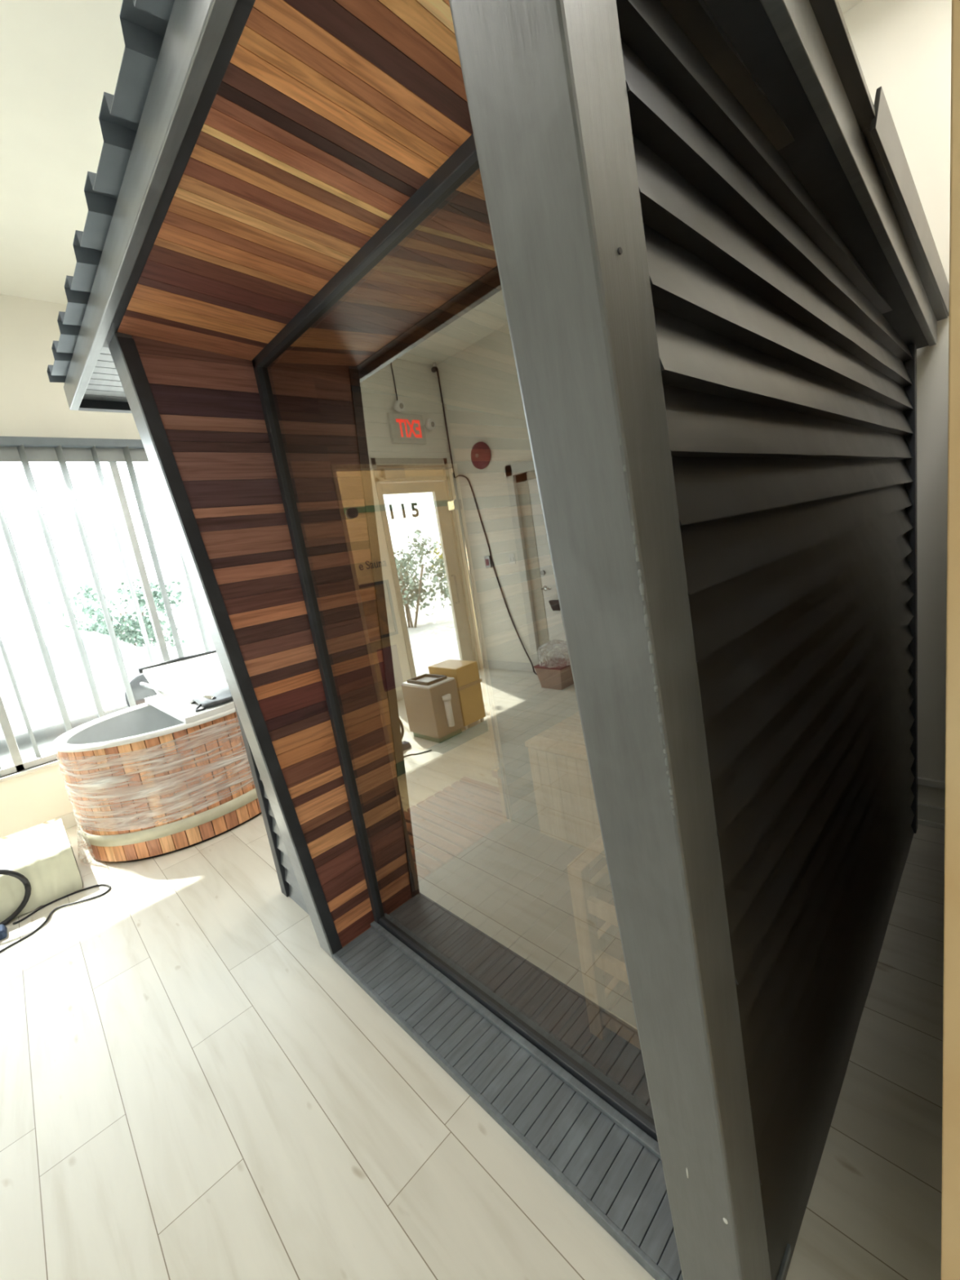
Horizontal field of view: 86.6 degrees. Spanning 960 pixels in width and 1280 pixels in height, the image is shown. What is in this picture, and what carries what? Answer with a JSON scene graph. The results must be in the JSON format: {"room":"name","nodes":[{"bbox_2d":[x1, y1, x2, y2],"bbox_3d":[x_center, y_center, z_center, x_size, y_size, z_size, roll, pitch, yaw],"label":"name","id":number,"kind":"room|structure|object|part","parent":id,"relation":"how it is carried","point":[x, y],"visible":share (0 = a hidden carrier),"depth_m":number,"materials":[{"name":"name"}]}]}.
{"room":"sauna showroom","nodes":[
{"label":"sauna showroom","id":0,"kind":"room"},
{"bbox_2d":[0,0,124,304],"bbox_3d":[-1.781,-2.293,1.201,5.880,0.100,5.840,-18,14,-42],"label":"ceiling","id":1,"kind":"structure","parent":0,"point":[59,59],"depth_m":2.40,"materials":[{"name":"paint"}]},
{"bbox_2d":[0,293,141,838],"bbox_3d":[-3.448,-0.443,3.622,5.880,3.840,0.120,-18,14,-42],"label":"wall","id":2,"kind":"structure","parent":0,"point":[31,405],"depth_m":3.71,"materials":[{"name":"paint"}]},
{"bbox_2d":[36,810,79,829],"bbox_3d":[-2.781,1.260,4.218,4.060,0.110,0.014,-18,14,-42],"label":"baseboard","id":3,"kind":"structure","parent":2,"relation":"attached to","point":[68,820],"depth_m":3.88,"materials":[{"name":"beige"}]},
{"bbox_2d":[0,462,169,782],"bbox_3d":[-3.167,-0.259,3.876,3.310,2.295,0.150,-18,14,-42],"label":"window","id":4,"kind":"structure","parent":2,"relation":"in","point":[19,765],"depth_m":4.08,"materials":[{"name":"metal"}]},
{"bbox_3d":[-2.991,0.844,4.077,3.310,0.025,0.150,-18,14,-42],"label":"sill","id":5,"kind":"part","parent":4,"relation":"part of","materials":[{"name":"white paint"}]},
{"bbox_2d":[0,435,210,770],"bbox_3d":[-3.105,-0.332,3.785,3.230,2.260,0.099,-18,14,-42],"label":"vertical blind","id":6,"kind":"object","parent":4,"relation":"attached to","point":[24,450],"visible":0.54,"depth_m":3.86,"materials":[{"name":"plastic"}]},
{"bbox_2d":[0,614,215,768],"bbox_3d":[-15.455,1.016,17.787,80.000,0.080,36.880,-18,14,-42],"label":"ground","id":7,"kind":"structure","parent":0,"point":[45,735],"depth_m":8.12,"materials":[{"name":"white snow"}]},
{"bbox_2d":[0,630,193,737],"bbox_3d":[-6.612,0.747,7.401,4.200,1.400,1.800,-18,14,-42],"label":"parked car","id":8,"kind":"object","parent":7,"relation":"on","point":[26,660],"visible":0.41,"depth_m":7.12,"materials":[{"name":"paint"}]},
{"bbox_2d":[47,574,193,647],"bbox_3d":[-7.999,-0.297,11.649,2.641,2.365,2.421,-18,14,-42],"label":"tree","id":9,"kind":"object","parent":7,"relation":"on","point":[133,630],"visible":0.62,"depth_m":11.23,"materials":[{"name":"green plant"}]},
{"bbox_2d":[0,730,944,1279],"bbox_3d":[-1.173,1.536,1.902,5.880,0.100,5.840,-18,14,-42],"label":"floor","id":10,"kind":"structure","parent":0,"point":[193,1087],"depth_m":1.53,"materials":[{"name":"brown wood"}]},
{"bbox_2d":[0,924,7,940],"bbox_3d":[-2.555,1.542,2.636,0.154,0.054,0.105,-18,14,-42],"label":"tool pouch","id":11,"kind":"object","parent":10,"relation":"on","point":[3,929],"visible":1,"depth_m":2.65,"materials":[{"name":"blue fabric"}]},
{"bbox_2d":[0,869,31,924],"bbox_3d":[-2.614,1.391,2.713,0.336,0.335,0.066,-18,14,-42],"label":"coiled hose","id":12,"kind":"object","parent":10,"relation":"on","point":[23,878],"visible":0.98,"depth_m":2.79,"materials":[{"name":"black rubber"}]},
{"bbox_2d":[0,817,82,922],"bbox_3d":[-2.787,1.379,3.130,0.447,0.269,0.791,-18,14,-42],"label":"box","id":13,"kind":"object","parent":10,"relation":"on","point":[43,853],"visible":0.98,"depth_m":2.95,"materials":[{"name":"cardboard"}]},
{"bbox_2d":[0,884,111,952],"bbox_3d":[-2.396,1.522,2.723,0.279,0.013,0.695,-4,12,28],"label":"power cable","id":14,"kind":"object","parent":10,"relation":"on","point":[98,885],"visible":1,"depth_m":2.85,"materials":[{"name":"black rubber"}]},
{"bbox_2d":[52,702,262,864],"bbox_3d":[-2.178,0.895,3.758,1.460,0.798,1.235,-18,14,-42],"label":"hot tub","id":15,"kind":"object","parent":10,"relation":"on","point":[141,780],"visible":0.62,"depth_m":3.23,"materials":[{"name":"brown wood"}]},
{"bbox_2d":[137,649,235,724],"bbox_3d":[-2.016,0.282,3.890,0.836,0.292,1.210,-18,14,-42],"label":"lid","id":16,"kind":"object","parent":15,"relation":"on","point":[188,689],"visible":0.59,"depth_m":3.93,"materials":[{"name":"white plastic"}]},
{"bbox_3d":[-2.251,0.255,4.156,0.760,0.211,0.442,-18,14,-42],"label":"folded panel","id":17,"kind":"part","parent":16,"relation":"part of","materials":[{"name":"white plastic"}]},
{"bbox_3d":[-2.003,0.409,3.906,0.765,0.035,1.210,-18,14,-42],"label":"panel","id":18,"kind":"part","parent":16,"relation":"part of","materials":[{"name":"white plastic"}]},
{"bbox_2d":[336,469,488,777],"bbox_3d":[-0.518,-0.243,3.972,1.080,2.420,0.072,-18,14,-42],"label":"door","id":19,"kind":"structure","parent":10,"relation":"on","point":[402,533],"depth_m":3.98,"materials":[{"name":"clear glass"}]},
{"bbox_2d":[359,579,398,641],"bbox_3d":[-0.748,-0.213,3.702,0.280,0.410,0.016,-18,14,-42],"label":"framed picture","id":20,"kind":"object","parent":19,"relation":"attached to","point":[376,597],"visible":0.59,"depth_m":3.71,"materials":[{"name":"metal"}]},
{"bbox_2d":[376,644,404,692],"bbox_3d":[-0.668,0.209,3.799,0.175,0.320,0.006,-18,14,-42],"label":"poster","id":21,"kind":"object","parent":19,"relation":"attached to","point":[388,657],"visible":1,"depth_m":3.79,"materials":[{"name":"white paper"}]},
{"bbox_2d":[404,776,504,882],"bbox_3d":[-0.218,1.102,3.027,0.955,0.050,0.645,-18,14,-42],"label":"duckboard","id":22,"kind":"object","parent":10,"relation":"on","point":[477,802],"visible":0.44,"depth_m":3.01,"materials":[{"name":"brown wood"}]},
{"bbox_2d":[47,0,949,1279],"bbox_3d":[0.222,-0.123,2.170,2.520,2.600,2.458,-18,14,-42],"label":"cabin","id":23,"kind":"object","parent":10,"relation":"on","point":[655,287],"depth_m":1.11,"materials":[{"name":"metal"}]},
{"bbox_3d":[-0.921,0.107,1.903,0.263,2.600,0.120,-18,14,-42],"label":"post","id":24,"kind":"part","parent":23,"relation":"part of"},
{"bbox_3d":[-0.858,0.184,1.877,0.246,2.380,0.006,-18,14,-42],"label":"post trim","id":25,"kind":"part","parent":23,"relation":"part of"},
{"bbox_3d":[-1.181,0.136,2.449,0.065,2.430,0.068,-18,14,-42],"label":"wing corner trim","id":26,"kind":"part","parent":23,"relation":"part of","materials":[{"name":"grey metal"}]},
{"bbox_3d":[-0.224,0.171,2.475,0.687,1.977,0.055,-18,14,-42],"label":"door frame","id":27,"kind":"part","parent":23,"relation":"part of","materials":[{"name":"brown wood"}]},
{"bbox_3d":[-0.106,0.135,1.534,0.052,2.365,1.538,-18,14,-42],"label":"glass frame","id":28,"kind":"part","parent":23,"relation":"part of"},
{"bbox_3d":[0.013,0.085,2.646,0.016,1.850,0.015,-18,14,-42],"label":"door edge rod","id":29,"kind":"part","parent":23,"relation":"part of","materials":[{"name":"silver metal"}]},
{"bbox_2d":[524,711,605,857],"bbox_3d":[1.083,0.672,2.489,0.990,0.521,1.350,-18,14,-42],"label":"bench","id":30,"kind":"object","parent":23,"relation":"on","point":[566,807],"visible":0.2,"depth_m":2.52,"materials":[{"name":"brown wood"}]},
{"bbox_3d":[1.045,0.432,2.445,0.990,0.028,1.350,-18,14,-42],"label":"seat","id":31,"kind":"part","parent":30,"relation":"part of","materials":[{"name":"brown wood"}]},
{"bbox_3d":[0.328,0.936,1.530,0.040,0.584,0.050,-18,14,-42],"label":"post","id":32,"kind":"part","parent":23,"relation":"part of","materials":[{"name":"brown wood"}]},
{"bbox_3d":[0.435,0.612,1.621,0.385,0.020,0.050,-18,14,-42],"label":"rail","id":33,"kind":"part","parent":23,"relation":"part of","materials":[{"name":"brown wood"}]},
{"bbox_3d":[0.450,0.716,1.642,0.385,0.045,0.022,-18,14,-42],"label":"rail","id":34,"kind":"part","parent":23,"relation":"part of","materials":[{"name":"brown wood"}]},
{"bbox_3d":[0.459,0.772,1.331,0.022,0.045,0.410,-18,14,-42],"label":"rail","id":35,"kind":"part","parent":23,"relation":"part of","materials":[{"name":"brown wood"}]},
{"bbox_3d":[0.637,0.891,1.505,0.465,0.584,0.510,-18,14,-42],"label":"heater guard","id":36,"kind":"part","parent":23,"relation":"part of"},
{"bbox_3d":[0.478,0.891,1.674,0.385,0.045,0.022,-18,14,-42],"label":"rail","id":37,"kind":"part","parent":23,"relation":"part of","materials":[{"name":"brown wood"}]},
{"bbox_3d":[0.237,0.136,0.737,0.334,2.600,0.130,-18,14,-42],"label":"post","id":38,"kind":"part","parent":23,"relation":"part of","materials":[{"name":"grey metal"}]},
{"bbox_3d":[0.487,0.947,1.363,0.022,0.045,0.410,-18,14,-42],"label":"rail","id":39,"kind":"part","parent":23,"relation":"part of","materials":[{"name":"brown wood"}]},
{"bbox_3d":[0.510,1.095,1.711,0.385,0.045,0.022,-18,14,-42],"label":"rail","id":40,"kind":"part","parent":23,"relation":"part of","materials":[{"name":"brown wood"}]},
{"bbox_3d":[0.519,1.151,1.401,0.022,0.045,0.410,-18,14,-42],"label":"rail","id":41,"kind":"part","parent":23,"relation":"part of","materials":[{"name":"brown wood"}]},
{"bbox_3d":[1.847,-0.137,2.207,0.055,2.112,0.068,-18,14,-42],"label":"corner trim","id":42,"kind":"part","parent":23,"relation":"part of","materials":[{"name":"black metal"}]},
{"bbox_2d":[940,0,959,1279],"bbox_3d":[1.542,0.087,1.135,1.900,2.150,0.612,-18,14,-42],"label":"tall cabinet","id":43,"kind":"object","parent":10,"relation":"on","point":[950,1180],"visible":1,"depth_m":0.69,"materials":[{"name":"brown wood"}]},
{"bbox_2d":[445,0,951,808],"bbox_3d":[0.561,-1.053,3.471,0.120,3.840,5.600,-18,14,-42],"label":"wall","id":44,"kind":"structure","parent":0,"point":[902,47],"depth_m":1.96,"materials":[{"name":"paint"}]},
{"bbox_2d":[483,704,945,829],"bbox_3d":[1.134,0.727,3.382,0.022,0.235,4.600,-18,14,-42],"label":"baseboard","id":45,"kind":"structure","parent":44,"relation":"attached to","point":[933,816],"depth_m":2.37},
{"bbox_2d":[837,0,862,14],"bbox_3d":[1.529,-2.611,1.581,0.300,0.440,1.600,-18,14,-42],"label":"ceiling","id":46,"kind":"structure","parent":44,"relation":"attached to","point":[845,5],"depth_m":1.95,"materials":[{"name":"paint"}]}
]}

